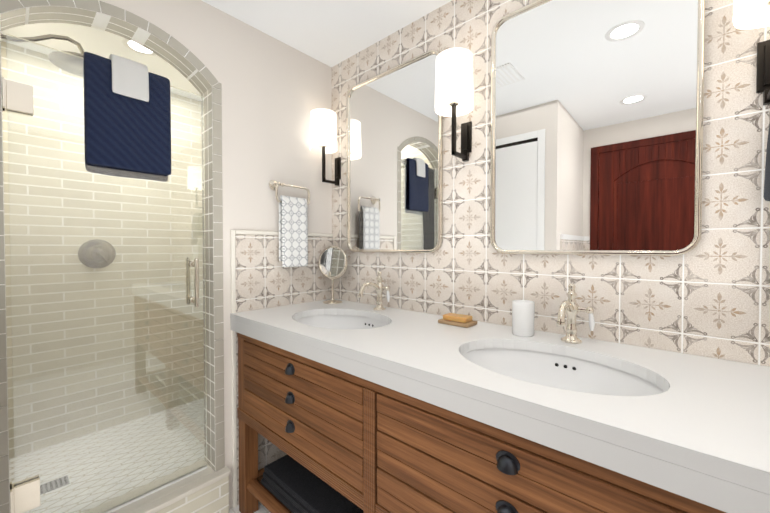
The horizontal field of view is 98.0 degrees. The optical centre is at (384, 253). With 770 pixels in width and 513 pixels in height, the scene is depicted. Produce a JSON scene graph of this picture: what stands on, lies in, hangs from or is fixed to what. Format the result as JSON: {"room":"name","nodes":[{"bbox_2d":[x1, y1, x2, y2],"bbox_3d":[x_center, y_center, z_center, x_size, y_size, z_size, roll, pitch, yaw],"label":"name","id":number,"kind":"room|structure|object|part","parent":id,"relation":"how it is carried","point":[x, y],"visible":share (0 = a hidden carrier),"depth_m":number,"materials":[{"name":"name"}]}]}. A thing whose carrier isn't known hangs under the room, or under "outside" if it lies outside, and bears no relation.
{"room":"bathroom","nodes":[
{"label":"bathroom","id":0,"kind":"room"},
{"bbox_2d":[1,41,203,458],"bbox_3d":[-1.626,0.037,2.161,0.100,2.250,1.260,1,1,42],"label":"wall","id":1,"kind":"structure","parent":0,"point":[9,272],"depth_m":1.94,"materials":[{"name":"tile"}]},
{"bbox_2d":[78,239,115,267],"bbox_3d":[-1.683,0.003,1.965,0.073,0.172,0.172,1,1,42],"label":"shower valve","id":2,"kind":"object","parent":1,"relation":"attached to","point":[89,255],"depth_m":1.97,"materials":[{"name":"grey metal"}]},
{"bbox_2d":[9,398,204,512],"bbox_3d":[-1.246,1.117,1.825,0.940,0.100,1.085,1,1,42],"label":"floor","id":3,"kind":"structure","parent":0,"point":[46,455],"depth_m":1.74,"materials":[{"name":"white tile"}]},
{"bbox_2d":[40,476,69,493],"bbox_3d":[-1.538,1.069,1.539,0.080,0.006,0.120,1,1,42],"label":"floor drain","id":4,"kind":"object","parent":3,"relation":"attached to","point":[59,484],"depth_m":1.55,"materials":[{"name":"silver metal"}]},
{"bbox_2d":[0,0,331,508],"bbox_3d":[-0.807,0.048,1.502,0.120,2.250,1.360,1,1,42],"label":"wall","id":5,"kind":"structure","parent":0,"point":[275,92],"depth_m":1.54,"materials":[{"name":"white paint"}]},
{"bbox_2d":[2,33,206,512],"bbox_3d":[-1.001,0.140,1.278,0.123,1.667,0.590,1,1,42],"label":"door","id":6,"kind":"structure","parent":5,"relation":"in","point":[18,98],"depth_m":1.21,"materials":[{"name":"clear glass"}]},
{"bbox_2d":[83,52,170,181],"bbox_3d":[-0.981,-0.507,1.289,0.052,0.426,0.263,1,1,42],"label":"towel","id":7,"kind":"object","parent":6,"relation":"hanging from","point":[126,133],"visible":0.75,"depth_m":1.26,"materials":[{"name":"blue fabric"}]},
{"bbox_2d":[109,54,148,101],"bbox_3d":[-0.983,-0.665,1.284,0.078,0.152,0.114,1,1,42],"label":"washcloth","id":8,"kind":"object","parent":6,"relation":"hanging from","point":[130,78],"visible":0.94,"depth_m":1.26,"materials":[{"name":"white fabric"}]},
{"bbox_2d":[0,0,224,512],"bbox_3d":[-0.950,0.045,1.248,0.004,1.876,0.674,1,1,42],"label":"trim","id":9,"kind":"structure","parent":5,"relation":"attached to","point":[143,24],"depth_m":1.34,"materials":[{"name":"beige tile"}]},
{"bbox_2d":[83,460,230,512],"bbox_3d":[-0.985,1.074,1.294,0.177,0.205,0.698,1,1,42],"label":"sill","id":10,"kind":"structure","parent":5,"relation":"attached to","point":[206,490],"depth_m":1.40,"materials":[{"name":"tile"}]},
{"bbox_2d":[231,230,332,507],"bbox_3d":[-0.503,0.529,1.752,0.014,1.280,0.594,1,1,42],"label":"wainscot","id":11,"kind":"structure","parent":5,"relation":"attached to","point":[262,277],"depth_m":1.64,"materials":[{"name":"tile"}]},
{"bbox_2d":[269,180,309,204],"bbox_3d":[-0.487,-0.311,1.724,0.056,0.117,0.212,1,1,42],"label":"towel ring","id":12,"kind":"object","parent":5,"relation":"attached to","point":[273,184],"visible":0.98,"depth_m":1.67,"materials":[{"name":"silver metal"}]},
{"bbox_2d":[279,195,307,266],"bbox_3d":[-0.470,-0.111,1.719,0.045,0.359,0.151,1,1,42],"label":"hand towel","id":13,"kind":"object","parent":12,"relation":"hanging from","point":[293,232],"visible":1,"depth_m":1.70,"materials":[{"name":"white fabric"}]},
{"bbox_2d":[1,0,451,100],"bbox_3d":[-0.390,-1.086,0.552,4.060,0.050,2.400,1,1,42],"label":"ceiling","id":14,"kind":"structure","parent":0,"point":[331,33],"depth_m":1.60,"materials":[{"name":"white paint"}]},
{"bbox_2d":[122,38,155,55],"bbox_3d":[-1.273,-1.079,1.749,0.158,0.004,0.158,1,1,42],"label":"recessed light","id":15,"kind":"object","parent":14,"relation":"in","point":[131,45],"visible":0.5,"depth_m":1.76,"materials":[{"name":"white paint"}]},
{"bbox_2d":[229,501,269,512],"bbox_3d":[-0.001,1.219,0.246,3.020,0.050,2.400,1,1,42],"label":"floor","id":16,"kind":"structure","parent":0,"point":[262,508],"depth_m":1.53,"materials":[{"name":"tile"}]},
{"bbox_2d":[237,333,725,512],"bbox_3d":[0.142,0.767,1.171,1.673,0.824,0.606,1,1,42],"label":"bathroom vanity","id":17,"kind":"object","parent":16,"relation":"on","point":[365,446],"visible":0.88,"depth_m":0.89,"materials":[{"name":"brown wood"}]},
{"bbox_2d":[261,455,363,512],"bbox_3d":[-0.210,0.977,1.483,0.500,0.082,0.460,1,1,42],"label":"folded towels","id":18,"kind":"object","parent":17,"relation":"in","point":[291,484],"visible":0.23,"depth_m":1.34,"materials":[{"name":"black fabric"}]},
{"bbox_2d":[230,299,769,512],"bbox_3d":[0.135,0.370,1.178,1.708,0.184,0.597,1,1,42],"label":"countertop","id":19,"kind":"structure","parent":17,"relation":"on","point":[694,427],"depth_m":0.76,"materials":[{"name":"stone"}]},
{"bbox_2d":[318,246,347,303],"bbox_3d":[-0.284,0.113,1.815,0.175,0.309,0.104,1,1,42],"label":"makeup mirror","id":20,"kind":"object","parent":19,"relation":"on","point":[332,264],"visible":1,"depth_m":1.81,"materials":[{"name":"silver metal"}]},
{"bbox_2d":[358,271,389,310],"bbox_3d":[-0.050,0.178,1.565,0.094,0.186,0.168,1,1,42],"label":"faucet","id":21,"kind":"object","parent":19,"relation":"on","point":[379,287],"visible":1,"depth_m":1.60,"materials":[{"name":"silver metal"}]},
{"bbox_2d":[438,313,476,327],"bbox_3d":[0.284,0.259,1.313,0.130,0.034,0.084,1,1,42],"label":"soap dish","id":22,"kind":"object","parent":19,"relation":"on","point":[460,320],"visible":1,"depth_m":1.29,"materials":[{"name":"brown wood"}]},
{"bbox_2d":[512,300,534,336],"bbox_3d":[0.475,0.221,1.150,0.072,0.114,0.072,1,1,42],"label":"tumbler","id":23,"kind":"object","parent":19,"relation":"on","point":[523,312],"visible":1,"depth_m":1.12,"materials":[{"name":"stone"}]},
{"bbox_2d":[556,283,594,343],"bbox_3d":[0.571,0.188,1.014,0.094,0.186,0.168,1,1,42],"label":"faucet","id":24,"kind":"object","parent":19,"relation":"on","point":[570,308],"visible":1,"depth_m":1.05,"materials":[{"name":"silver metal"}]},
{"bbox_2d":[332,0,769,366],"bbox_3d":[0.807,0.056,1.047,2.900,2.250,0.100,1,1,42],"label":"wall","id":25,"kind":"structure","parent":0,"point":[708,295],"depth_m":1.08,"materials":[{"name":"tile"}]},
{"bbox_2d":[310,109,340,185],"bbox_3d":[-0.328,-0.579,1.854,0.150,0.379,0.179,1,1,42],"label":"sconce","id":26,"kind":"object","parent":25,"relation":"attached to","point":[323,128],"visible":1,"depth_m":1.79,"materials":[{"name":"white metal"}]},
{"bbox_3d":[-0.338,-0.670,1.842,0.150,0.197,0.150,1,1,42],"label":"lamp shade","id":27,"kind":"part","parent":26,"relation":"part of","materials":[{"name":"white"}]},
{"bbox_2d":[347,50,442,252],"bbox_3d":[0.020,-0.452,1.652,0.604,0.895,0.023,1,1,42],"label":"mirror","id":28,"kind":"object","parent":25,"relation":"attached to","point":[394,162],"visible":0.83,"depth_m":1.62,"materials":[{"name":"silver metal"}]},
{"bbox_2d":[435,48,473,161],"bbox_3d":[0.279,-0.570,1.317,0.150,0.379,0.179,1,1,42],"label":"sconce","id":29,"kind":"object","parent":25,"relation":"attached to","point":[454,98],"visible":1,"depth_m":1.26,"materials":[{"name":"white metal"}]},
{"bbox_3d":[0.269,-0.660,1.304,0.150,0.197,0.150,1,1,42],"label":"lamp shade","id":30,"kind":"part","parent":29,"relation":"part of","materials":[{"name":"white"}]},
{"bbox_2d":[490,0,704,255],"bbox_3d":[0.638,-0.443,1.104,0.600,0.895,0.023,1,1,42],"label":"mirror","id":31,"kind":"object","parent":25,"relation":"attached to","point":[597,109],"visible":1,"depth_m":1.07,"materials":[{"name":"silver metal"}]},
{"bbox_2d":[733,0,769,104],"bbox_3d":[0.901,-0.560,0.765,0.150,0.379,0.179,1,1,42],"label":"sconce","id":32,"kind":"object","parent":25,"relation":"attached to","point":[750,14],"visible":0.98,"depth_m":0.82,"materials":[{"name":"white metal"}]},
{"bbox_3d":[0.891,-0.651,0.753,0.150,0.197,0.150,1,1,42],"label":"lamp shade","id":33,"kind":"part","parent":32,"relation":"part of","materials":[{"name":"white"}]},
{"bbox_3d":[-1.630,0.050,1.373,0.940,2.250,0.075,1,1,42],"label":"wall","id":34,"kind":"structure","parent":0,"visible":0},
{"bbox_2d":[1,34,84,76],"bbox_3d":[-1.380,-0.876,1.429,0.224,0.116,0.364,1,1,42],"label":"shower head","id":35,"kind":"object","parent":34,"relation":"attached to","point":[51,36],"visible":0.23,"depth_m":1.42},
{"bbox_3d":[1.004,-0.175,0.775,0.034,0.263,0.038,1,1,42],"label":"towel hook","id":36,"kind":"object","parent":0,"visible":0},
{"bbox_2d":[764,124,769,200],"bbox_3d":[0.966,-0.194,0.732,0.176,0.298,0.074,1,1,42],"label":"towel","id":37,"kind":"object","parent":36,"relation":"hanging from","point":[767,184],"visible":1,"depth_m":0.80,"materials":[{"name":"grey fabric"}]}
]}

